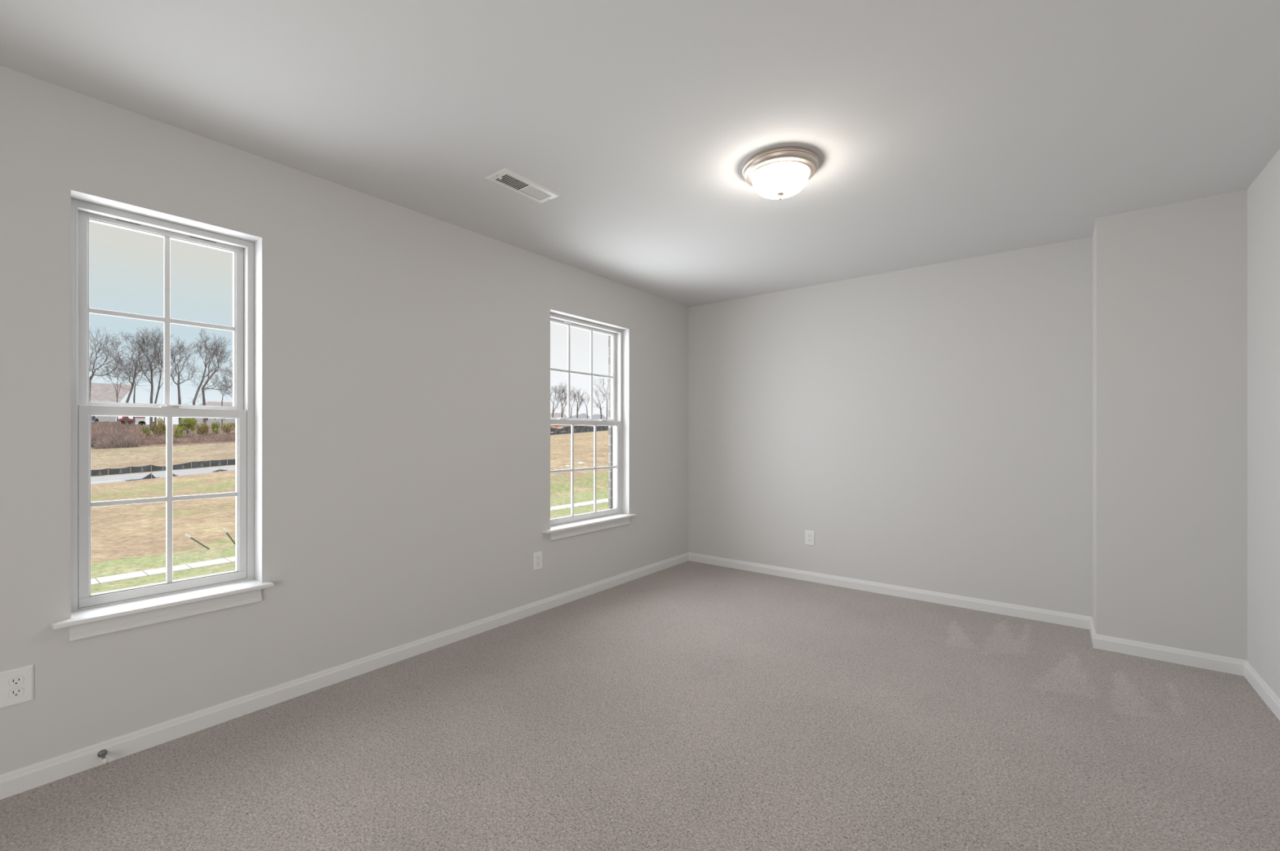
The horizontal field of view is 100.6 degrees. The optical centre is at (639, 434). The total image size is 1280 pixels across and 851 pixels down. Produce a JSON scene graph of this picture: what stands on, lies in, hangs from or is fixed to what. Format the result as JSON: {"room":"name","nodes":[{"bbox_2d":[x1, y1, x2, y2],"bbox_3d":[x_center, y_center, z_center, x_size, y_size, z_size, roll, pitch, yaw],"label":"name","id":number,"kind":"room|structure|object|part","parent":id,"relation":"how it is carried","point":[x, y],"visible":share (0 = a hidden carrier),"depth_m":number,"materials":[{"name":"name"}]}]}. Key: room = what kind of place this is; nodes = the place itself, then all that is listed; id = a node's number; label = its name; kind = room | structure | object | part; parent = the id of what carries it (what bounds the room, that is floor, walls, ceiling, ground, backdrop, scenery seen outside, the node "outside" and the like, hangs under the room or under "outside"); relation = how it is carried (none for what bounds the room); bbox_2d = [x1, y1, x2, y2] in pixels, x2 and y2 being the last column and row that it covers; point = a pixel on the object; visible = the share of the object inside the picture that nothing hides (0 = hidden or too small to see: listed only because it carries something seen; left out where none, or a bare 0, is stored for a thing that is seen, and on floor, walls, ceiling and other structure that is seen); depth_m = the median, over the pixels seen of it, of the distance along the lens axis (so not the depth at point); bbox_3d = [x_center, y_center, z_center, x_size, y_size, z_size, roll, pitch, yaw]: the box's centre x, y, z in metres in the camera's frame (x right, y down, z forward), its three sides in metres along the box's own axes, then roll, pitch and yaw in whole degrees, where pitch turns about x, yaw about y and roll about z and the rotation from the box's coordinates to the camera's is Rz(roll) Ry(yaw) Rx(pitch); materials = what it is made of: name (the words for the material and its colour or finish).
{"room":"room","nodes":[
{"label":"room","id":0,"kind":"room"},
{"bbox_2d":[0,65,688,774],"bbox_3d":[-1.388,-0.025,2.810,0.110,2.510,6.139,0,0,38],"label":"wall","id":1,"kind":"structure","parent":0,"point":[406,352],"depth_m":2.56,"materials":[{"name":"grey paint"}]},
{"bbox_2d":[0,665,33,709],"bbox_3d":[-2.104,0.851,1.792,0.008,0.122,0.079,0,0,38],"label":"electrical outlet","id":2,"kind":"object","parent":1,"relation":"attached to","point":[16,686],"visible":1,"depth_m":1.79,"materials":[{"name":"white plastic"}]},
{"bbox_2d":[8,688,23,698],"bbox_3d":[-2.102,0.871,1.790,0.002,0.028,0.034,0,0,38],"label":"receptacle","id":3,"kind":"object","parent":2,"relation":"attached to","point":[13,693],"depth_m":1.79,"materials":[{"name":"white plastic"}]},
{"bbox_2d":[8,676,23,686],"bbox_3d":[-2.102,0.832,1.790,0.002,0.028,0.034,0,0,38],"label":"receptacle","id":4,"kind":"object","parent":2,"relation":"attached to","point":[12,681],"depth_m":1.79,"materials":[{"name":"white plastic"}]},
{"bbox_2d":[97,750,108,764],"bbox_3d":[-1.946,1.171,1.928,0.068,0.029,0.026,0,0,38],"label":"door stop","id":5,"kind":"object","parent":1,"relation":"attached to","point":[100,754],"visible":1,"depth_m":1.93,"materials":[{"name":"grey metal"}]},
{"bbox_3d":[-1.948,1.173,1.929,0.041,0.017,0.011,0,0,38],"label":"stem","id":6,"kind":"part","parent":5,"relation":"part of","materials":[{"name":"grey metal"}]},
{"bbox_2d":[51,188,274,641],"bbox_3d":[-1.908,-0.072,2.158,0.232,1.610,0.660,0,0,38],"label":"window","id":7,"kind":"structure","parent":1,"relation":"in","point":[91,615],"depth_m":2.17,"materials":[{"name":"white"}]},
{"bbox_3d":[-1.975,-0.470,2.220,0.032,0.760,0.524,0,0,38],"label":"sash","id":8,"kind":"part","parent":7,"relation":"part of","materials":[{"name":"white plastic"}]},
{"bbox_3d":[-1.942,0.268,2.194,0.033,0.758,0.524,0,0,38],"label":"sash","id":9,"kind":"part","parent":7,"relation":"part of","materials":[{"name":"white plastic"}]},
{"bbox_2d":[0,552,688,799],"bbox_3d":[-1.343,1.173,2.768,0.014,0.084,5.929,0,0,38],"label":"baseboard","id":10,"kind":"structure","parent":1,"relation":"attached to","point":[22,780],"depth_m":2.36,"materials":[{"name":"white paint"}]},
{"bbox_2d":[533,551,542,570],"bbox_3d":[-0.690,0.859,3.615,0.008,0.119,0.077,0,0,38],"label":"electrical outlet","id":11,"kind":"object","parent":1,"relation":"attached to","point":[538,557],"visible":1,"depth_m":3.61,"materials":[{"name":"white plastic"}]},
{"bbox_2d":[542,309,636,540],"bbox_3d":[-0.406,-0.071,4.074,0.207,1.615,0.992,0,0,38],"label":"window","id":12,"kind":"structure","parent":1,"relation":"in","point":[619,515],"depth_m":4.32,"materials":[{"name":"white"}]},
{"bbox_3d":[-0.460,-0.471,4.132,0.032,0.762,0.818,0,0,38],"label":"sash","id":13,"kind":"part","parent":12,"relation":"part of","materials":[{"name":"white plastic"}]},
{"bbox_3d":[-0.427,0.269,4.107,0.033,0.761,0.818,0,0,38],"label":"sash","id":14,"kind":"part","parent":12,"relation":"part of","materials":[{"name":"white plastic"}]},
{"bbox_2d":[608,335,612,509],"bbox_3d":[-1.271,1.485,3.200,0.027,6.450,11.500,0,0,38],"label":"wall","id":15,"kind":"structure","parent":0,"point":[610,428],"depth_m":4.51,"materials":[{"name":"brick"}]},
{"bbox_2d":[0,0,1279,306],"bbox_3d":[0.058,-1.260,1.688,3.770,0.060,6.139,0,0,38],"label":"ceiling","id":16,"kind":"structure","parent":0,"point":[939,131],"depth_m":2.00,"materials":[{"name":"white paint"}]},
{"bbox_2d":[484,167,560,203],"bbox_3d":[-0.571,-1.222,2.631,0.154,0.016,0.354,0,0,38],"label":"ceiling vent","id":17,"kind":"object","parent":16,"relation":"in","point":[508,177],"visible":1,"depth_m":2.61,"materials":[{"name":"white metal"}]},
{"bbox_2d":[742,146,819,199],"bbox_3d":[0.642,-1.152,2.425,0.342,0.156,0.342,0,0,38],"label":"flush light","id":18,"kind":"object","parent":16,"relation":"attached to","point":[779,173],"visible":1,"depth_m":2.33,"materials":[{"name":"white glass"}]},
{"bbox_3d":[0.642,-1.144,2.425,0.248,0.085,0.248,0,0,38],"label":"lamp shade","id":19,"kind":"part","parent":18,"relation":"part of","materials":[{"name":"white glass"}]},
{"bbox_2d":[0,560,1279,850],"bbox_3d":[-0.070,1.210,1.532,3.550,0.001,6.334,0,0,38],"label":"floor","id":20,"kind":"structure","parent":0,"point":[687,706],"depth_m":2.04,"materials":[{"name":"beige carpet"}]},
{"bbox_2d":[688,236,1092,617],"bbox_3d":[1.674,-0.025,4.250,2.966,2.510,0.110,0,0,38],"label":"wall","id":21,"kind":"structure","parent":0,"point":[931,426],"depth_m":3.92,"materials":[{"name":"grey paint"}]},
{"bbox_2d":[804,530,814,546],"bbox_3d":[1.405,0.854,4.384,0.077,0.120,0.008,0,0,38],"label":"electrical outlet","id":22,"kind":"object","parent":21,"relation":"attached to","point":[809,535],"visible":1,"depth_m":4.38,"materials":[{"name":"white plastic"}]},
{"bbox_2d":[688,552,1091,630],"bbox_3d":[1.637,1.173,4.201,2.966,0.084,0.014,0,0,38],"label":"baseboard","id":23,"kind":"structure","parent":21,"relation":"attached to","point":[986,606],"depth_m":3.91,"materials":[{"name":"white paint"}]},
{"bbox_2d":[1092,189,1247,660],"bbox_3d":[3.010,-0.025,2.986,0.694,2.510,0.470,0,0,38],"label":"wall","id":24,"kind":"structure","parent":0,"point":[1170,281],"depth_m":2.83,"materials":[{"name":"grey paint"}]},
{"bbox_2d":[1089,617,1096,644],"bbox_3d":[2.693,1.173,3.154,0.014,0.084,0.373,0,0,38],"label":"baseboard","id":25,"kind":"structure","parent":24,"relation":"attached to","point":[1092,630],"depth_m":3.14,"materials":[{"name":"white paint"}]},
{"bbox_2d":[1093,634,1246,676],"bbox_3d":[2.809,1.173,2.836,0.588,0.084,0.014,0,0,38],"label":"baseboard","id":26,"kind":"structure","parent":24,"relation":"attached to","point":[1162,653],"depth_m":2.82,"materials":[{"name":"white paint"}]},
{"bbox_2d":[1247,148,1279,697],"bbox_3d":[1.386,-0.025,0.424,0.120,2.510,5.570,0,0,38],"label":"wall","id":27,"kind":"structure","parent":0,"point":[1264,193],"depth_m":2.44,"materials":[{"name":"grey paint"}]},
{"bbox_2d":[1244,660,1279,720],"bbox_3d":[1.334,1.173,0.465,0.014,0.084,5.570,0,0,38],"label":"baseboard","id":28,"kind":"structure","parent":27,"relation":"attached to","point":[1269,697],"depth_m":2.43,"materials":[{"name":"white paint"}]},
{"label":"outside","id":29,"kind":"structure","parent":0,"visible":0},
{"bbox_2d":[90,424,591,449],"bbox_3d":[-33.877,-0.879,231.276,143.000,5.913,444.000,0,0,38],"label":"crest","id":30,"kind":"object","parent":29,"point":[210,429],"visible":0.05,"depth_m":84.31,"materials":[{"name":"brown plant"}]},
{"bbox_2d":[90,421,120,426],"bbox_3d":[-83.319,-1.448,81.753,0.120,1.350,4.954,0,0,38],"label":"fence","id":31,"kind":"object","parent":30,"relation":"on","point":[95,422],"visible":0.2,"depth_m":82.32,"materials":[{"name":"brown wood"}]},
{"bbox_3d":[-83.001,-1.454,82.228,0.040,1.290,1.252,0,0,38],"label":"panel","id":32,"kind":"part","parent":31,"relation":"part of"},
{"bbox_2d":[89,382,131,422],"bbox_3d":[-97.989,-5.038,95.520,10.960,8.573,10.384,0,0,38],"label":"house","id":33,"kind":"structure","parent":30,"relation":"on","point":[103,393],"depth_m":94.38,"materials":[{"name":"white"}]},
{"bbox_2d":[100,357,133,422],"bbox_3d":[-79.697,-6.328,80.719,7.749,11.848,4.909,0,0,38],"label":"bare tree","id":34,"kind":"object","parent":30,"relation":"on","point":[108,369],"visible":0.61,"depth_m":81.35,"materials":[{"name":"grey plant"}]},
{"bbox_2d":[90,421,151,446],"bbox_3d":[-74.536,-0.220,75.097,14.224,3.995,9.458,0,0,38],"label":"thicket","id":35,"kind":"object","parent":30,"relation":"on","point":[137,431],"visible":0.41,"depth_m":74.85,"materials":[{"name":"brown plant"}]},
{"bbox_2d":[88,326,161,401],"bbox_3d":[-78.961,-8.485,78.539,15.111,16.677,10.345,0,0,38],"label":"bare tree","id":36,"kind":"object","parent":30,"relation":"on","point":[91,377],"visible":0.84,"depth_m":77.75,"materials":[{"name":"grey plant"}]},
{"bbox_2d":[117,416,133,425],"bbox_3d":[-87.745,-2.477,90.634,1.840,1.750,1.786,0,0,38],"label":"pickup truck","id":37,"kind":"object","parent":30,"relation":"on","point":[122,420],"visible":0.42,"depth_m":90.20,"materials":[{"name":"red paint"}]},
{"bbox_2d":[93,331,164,424],"bbox_3d":[-77.501,-8.258,81.373,10.639,15.982,9.964,0,0,38],"label":"bare tree","id":38,"kind":"object","parent":30,"relation":"on","point":[135,345],"visible":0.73,"depth_m":81.48,"materials":[{"name":"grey plant"}]},
{"bbox_2d":[111,352,163,425],"bbox_3d":[-79.248,-6.894,83.515,10.512,12.552,5.559,0,0,38],"label":"bare tree","id":39,"kind":"object","parent":30,"relation":"on","point":[144,366],"visible":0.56,"depth_m":83.29,"materials":[{"name":"grey plant"}]},
{"bbox_2d":[134,416,145,426],"bbox_3d":[-86.755,-2.738,92.074,2.040,2.300,1.305,0,0,38],"label":"trailer","id":40,"kind":"object","parent":30,"relation":"on","point":[140,420],"visible":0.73,"depth_m":91.48,"materials":[{"name":"white paint"}]},
{"bbox_2d":[142,423,151,438],"bbox_3d":[-71.750,-0.453,77.239,0.863,2.349,0.935,0,0,38],"label":"shrub","id":41,"kind":"object","parent":30,"relation":"on","point":[147,432],"visible":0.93,"depth_m":77.14,"materials":[{"name":"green plant"}]},
{"bbox_2d":[118,327,191,431],"bbox_3d":[-75.550,-8.814,82.308,10.159,16.908,8.508,0,0,38],"label":"bare tree","id":42,"kind":"object","parent":30,"relation":"on","point":[143,340],"visible":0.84,"depth_m":82.22,"materials":[{"name":"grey plant"}]},
{"bbox_2d":[151,417,166,435],"bbox_3d":[-71.587,-1.041,79.106,1.757,3.129,1.821,0,0,38],"label":"shrub","id":43,"kind":"object","parent":30,"relation":"on","point":[161,426],"visible":0.97,"depth_m":78.86,"materials":[{"name":"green plant"}]},
{"bbox_2d":[154,368,177,425],"bbox_3d":[-77.744,-6.198,87.278,8.629,10.864,2.756,0,0,38],"label":"bare tree","id":44,"kind":"object","parent":30,"relation":"on","point":[176,369],"visible":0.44,"depth_m":87.07,"materials":[{"name":"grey plant"}]},
{"bbox_2d":[138,326,195,426],"bbox_3d":[-79.370,-9.512,89.038,13.172,17.561,8.061,0,0,38],"label":"bare tree","id":45,"kind":"object","parent":30,"relation":"on","point":[152,332],"visible":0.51,"depth_m":86.97,"materials":[{"name":"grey plant"}]},
{"bbox_2d":[140,331,205,423],"bbox_3d":[-76.194,-8.538,87.360,13.996,16.147,10.469,0,0,38],"label":"bare tree","id":46,"kind":"object","parent":30,"relation":"on","point":[180,348],"visible":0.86,"depth_m":86.40,"materials":[{"name":"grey plant"}]},
{"bbox_2d":[173,426,183,438],"bbox_3d":[-67.874,-0.192,78.186,1.251,2.339,1.205,0,0,38],"label":"shrub","id":47,"kind":"object","parent":30,"relation":"on","point":[178,433],"visible":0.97,"depth_m":77.94,"materials":[{"name":"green plant"}]},
{"bbox_2d":[176,417,197,434],"bbox_3d":[-70.242,-1.269,82.437,2.239,3.042,2.508,0,0,38],"label":"shrub","id":48,"kind":"object","parent":30,"relation":"on","point":[188,423],"visible":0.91,"depth_m":82.22,"materials":[{"name":"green plant"}]},
{"bbox_2d":[139,431,235,445],"bbox_3d":[-66.512,0.456,80.270,7.355,2.341,14.587,0,0,38],"label":"thicket","id":49,"kind":"object","parent":30,"relation":"on","point":[188,438],"visible":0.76,"depth_m":78.68,"materials":[{"name":"brown plant"}]},
{"bbox_2d":[195,422,208,435],"bbox_3d":[-67.793,-0.808,82.251,1.522,2.597,1.727,0,0,38],"label":"shrub","id":50,"kind":"object","parent":30,"relation":"on","point":[203,427],"visible":1,"depth_m":82.08,"materials":[{"name":"yellow plant"}]},
{"bbox_2d":[183,333,232,423],"bbox_3d":[-73.894,-8.986,92.968,15.138,16.543,10.215,0,0,38],"label":"bare tree","id":51,"kind":"object","parent":30,"relation":"on","point":[202,389],"visible":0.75,"depth_m":90.52,"materials":[{"name":"grey plant"}]},
{"bbox_2d":[181,401,235,425],"bbox_3d":[-92.127,-4.194,116.134,8.960,6.030,12.028,0,0,38],"label":"house","id":52,"kind":"structure","parent":30,"relation":"on","point":[209,420],"depth_m":113.75,"materials":[{"name":"white"}]},
{"bbox_2d":[191,328,232,428],"bbox_3d":[-71.677,-9.208,89.047,8.492,17.394,6.285,0,0,38],"label":"bare tree","id":53,"kind":"object","parent":30,"relation":"on","point":[198,347],"visible":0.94,"depth_m":88.79,"materials":[{"name":"grey plant"}]},
{"bbox_2d":[210,422,220,435],"bbox_3d":[-67.409,-0.951,84.428,1.266,2.456,1.197,0,0,38],"label":"shrub","id":54,"kind":"object","parent":30,"relation":"on","point":[215,426],"visible":0.97,"depth_m":84.33,"materials":[{"name":"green plant"}]},
{"bbox_2d":[206,368,232,428],"bbox_3d":[-73.405,-6.369,93.734,5.689,10.860,6.375,0,0,38],"label":"bare tree","id":55,"kind":"object","parent":30,"relation":"on","point":[226,379],"visible":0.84,"depth_m":93.21,"materials":[{"name":"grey plant"}]},
{"bbox_2d":[221,422,235,432],"bbox_3d":[-66.454,-0.936,85.701,1.774,2.282,1.825,0,0,38],"label":"shrub","id":56,"kind":"object","parent":30,"relation":"on","point":[224,428],"visible":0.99,"depth_m":85.55,"materials":[{"name":"yellow plant"}]},
{"bbox_2d":[550,383,567,417],"bbox_3d":[-22.893,-8.613,149.965,8.322,12.211,4.891,0,0,38],"label":"bare tree","id":57,"kind":"object","parent":30,"relation":"on","point":[562,392],"visible":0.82,"depth_m":149.90,"materials":[{"name":"grey plant"}]},
{"bbox_2d":[550,413,567,417],"bbox_3d":[-32.030,-5.306,193.629,8.960,5.448,12.755,0,0,38],"label":"house","id":58,"kind":"structure","parent":30,"relation":"on","point":[555,415],"depth_m":193.94,"materials":[{"name":"white"}]},
{"bbox_2d":[555,382,575,417],"bbox_3d":[-21.966,-9.127,156.958,8.567,13.154,9.618,0,0,38],"label":"bare tree","id":59,"kind":"object","parent":30,"relation":"on","point":[564,399],"visible":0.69,"depth_m":154.24,"materials":[{"name":"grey plant"}]},
{"bbox_2d":[566,389,582,417],"bbox_3d":[-20.303,-8.862,161.556,7.706,12.224,5.750,0,0,38],"label":"bare tree","id":60,"kind":"object","parent":30,"relation":"on","point":[566,389],"visible":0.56,"depth_m":161.76,"materials":[{"name":"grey plant"}]},
{"bbox_2d":[569,386,585,418],"bbox_3d":[-18.530,-8.755,160.836,6.171,12.148,6.321,0,0,38],"label":"bare tree","id":61,"kind":"object","parent":30,"relation":"on","point":[577,411],"visible":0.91,"depth_m":160.88,"materials":[{"name":"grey plant"}]},
{"bbox_2d":[569,413,590,418],"bbox_3d":[-23.492,-5.461,201.375,8.960,5.582,8.109,0,0,38],"label":"house","id":62,"kind":"structure","parent":30,"relation":"on","point":[581,415],"depth_m":200.26,"materials":[{"name":"white"}]},
{"bbox_2d":[581,395,590,418],"bbox_3d":[-16.341,-7.693,161.597,5.067,9.969,7.194,0,0,38],"label":"bare tree","id":63,"kind":"object","parent":30,"relation":"on","point":[587,396],"visible":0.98,"depth_m":161.84,"materials":[{"name":"grey plant"}]},
{"bbox_2d":[582,387,605,419],"bbox_3d":[-11.412,-8.564,153.866,11.183,12.313,16.047,0,0,38],"label":"bare tree","id":64,"kind":"object","parent":30,"relation":"on","point":[596,391],"visible":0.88,"depth_m":155.06,"materials":[{"name":"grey plant"}]},
{"bbox_2d":[588,414,606,419],"bbox_3d":[-17.795,-5.409,208.721,8.960,5.367,10.212,0,0,38],"label":"house","id":65,"kind":"structure","parent":30,"relation":"on","point":[594,416],"depth_m":207.46,"materials":[{"name":"white"}]},
{"bbox_2d":[592,377,608,419],"bbox_3d":[-11.613,-10.131,154.969,7.275,15.453,5.427,0,0,38],"label":"bare tree","id":66,"kind":"object","parent":30,"relation":"on","point":[602,378],"visible":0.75,"depth_m":155.41,"materials":[{"name":"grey plant"}]},
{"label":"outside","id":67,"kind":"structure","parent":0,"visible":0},
{"bbox_2d":[90,426,593,477],"bbox_3d":[-27.038,0.831,104.165,24.400,6.941,180.190,0,0,38],"label":"field","id":68,"kind":"structure","parent":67,"point":[115,458],"depth_m":65.86,"materials":[{"name":"beige plant"}]},
{"bbox_2d":[91,429,141,448],"bbox_3d":[-71.013,0.589,72.343,8.834,2.829,6.018,0,0,38],"label":"thicket","id":69,"kind":"object","parent":68,"relation":"on","point":[119,442],"visible":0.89,"depth_m":70.26,"materials":[{"name":"brown plant"}]},
{"bbox_2d":[90,458,235,476],"bbox_3d":[-50.281,3.436,56.191,0.064,1.536,14.067,0,0,38],"label":"fence","id":70,"kind":"object","parent":68,"relation":"on","point":[191,464],"visible":0.59,"depth_m":55.71,"materials":[{"name":"black fabric"}]},
{"bbox_2d":[550,425,608,431],"bbox_3d":[-12.062,-1.305,107.597,0.062,1.927,20.024,0,0,38],"label":"fence","id":71,"kind":"object","parent":68,"relation":"on","point":[564,428],"visible":0.41,"depth_m":106.42,"materials":[{"name":"black fabric"}]},
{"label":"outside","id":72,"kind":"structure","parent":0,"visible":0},
{"bbox_2d":[90,502,608,594],"bbox_3d":[-1.143,4.612,21.045,19.600,0.153,43.660,0,0,38],"label":"lawn","id":73,"kind":"structure","parent":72,"point":[152,580],"depth_m":17.76,"materials":[{"name":"green plant"}]},
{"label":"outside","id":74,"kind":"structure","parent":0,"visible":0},
{"bbox_2d":[90,488,608,578],"bbox_3d":[-9.196,4.405,30.365,2.650,0.550,50.320,0,0,38],"label":"verge","id":75,"kind":"structure","parent":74,"point":[98,570],"depth_m":19.94,"materials":[{"name":"plant"}]},
{"bbox_2d":[185,533,209,549],"bbox_3d":[-17.510,4.290,21.094,0.072,0.862,0.975,0,0,17],"label":"rod","id":76,"kind":"object","parent":75,"relation":"on","point":[186,535],"visible":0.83,"depth_m":20.99,"materials":[{"name":"grey"}]},
{"bbox_3d":[-17.489,4.353,21.162,0.052,0.736,0.833,0,0,17],"label":"rod","id":77,"kind":"part","parent":76,"relation":"part of","materials":[{"name":"grey"}]},
{"bbox_2d":[222,528,235,546],"bbox_3d":[-16.874,4.273,21.913,0.069,0.900,0.688,0,0,7],"label":"rod","id":78,"kind":"object","parent":75,"relation":"on","point":[224,530],"visible":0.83,"depth_m":21.84,"materials":[{"name":"grey"}]},
{"bbox_3d":[-16.868,4.339,21.963,0.050,0.768,0.587,0,0,7],"label":"rod","id":79,"kind":"part","parent":78,"relation":"part of","materials":[{"name":"grey"}]},
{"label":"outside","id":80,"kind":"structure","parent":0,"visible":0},
{"bbox_2d":[90,431,599,483],"bbox_3d":[-24.724,1.613,81.529,7.000,6.040,135.050,0,0,38],"label":"road","id":81,"kind":"structure","parent":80,"point":[206,470],"depth_m":52.57,"materials":[{"name":"grey asphalt"}]},
{"bbox_2d":[124,472,159,481],"bbox_3d":[-45.855,3.901,49.008,0.062,0.832,2.348,0,0,38],"label":"fence","id":82,"kind":"object","parent":81,"relation":"on","point":[150,476],"visible":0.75,"depth_m":49.27,"materials":[{"name":"black fabric"}]},
{"bbox_2d":[212,468,227,472],"bbox_3d":[-42.328,3.628,53.557,0.062,0.423,1.245,0,0,38],"label":"fence","id":83,"kind":"object","parent":81,"relation":"on","point":[220,469],"visible":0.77,"depth_m":53.54,"materials":[{"name":"black fabric"}]},
{"bbox_2d":[550,427,608,435],"bbox_3d":[-10.425,-0.655,95.022,0.062,1.771,18.283,0,0,38],"label":"fence","id":84,"kind":"object","parent":81,"relation":"on","point":[569,431],"visible":0.59,"depth_m":94.38,"materials":[{"name":"black fabric"}]},
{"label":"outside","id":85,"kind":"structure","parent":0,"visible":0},
{"bbox_2d":[90,498,608,586],"bbox_3d":[-6.875,4.607,30.299,0.900,0.344,47.436,0,0,38],"label":"sidewalk","id":86,"kind":"structure","parent":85,"point":[105,580],"depth_m":18.39,"materials":[{"name":"concrete"}]},
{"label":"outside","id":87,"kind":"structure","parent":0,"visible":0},
{"bbox_2d":[90,431,608,563],"bbox_3d":[-9.523,1.818,63.762,38.800,5.772,122.100,0,0,38],"label":"field","id":88,"kind":"structure","parent":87,"point":[117,532],"depth_m":32.84,"materials":[{"name":"beige plant"}]},
{"bbox_2d":[90,480,121,485],"bbox_3d":[-47.386,4.292,46.106,0.328,0.515,3.455,0,0,38],"label":"kerb","id":89,"kind":"object","parent":88,"relation":"on","point":[117,481],"visible":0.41,"depth_m":46.61,"materials":[{"name":"concrete"}]}
]}

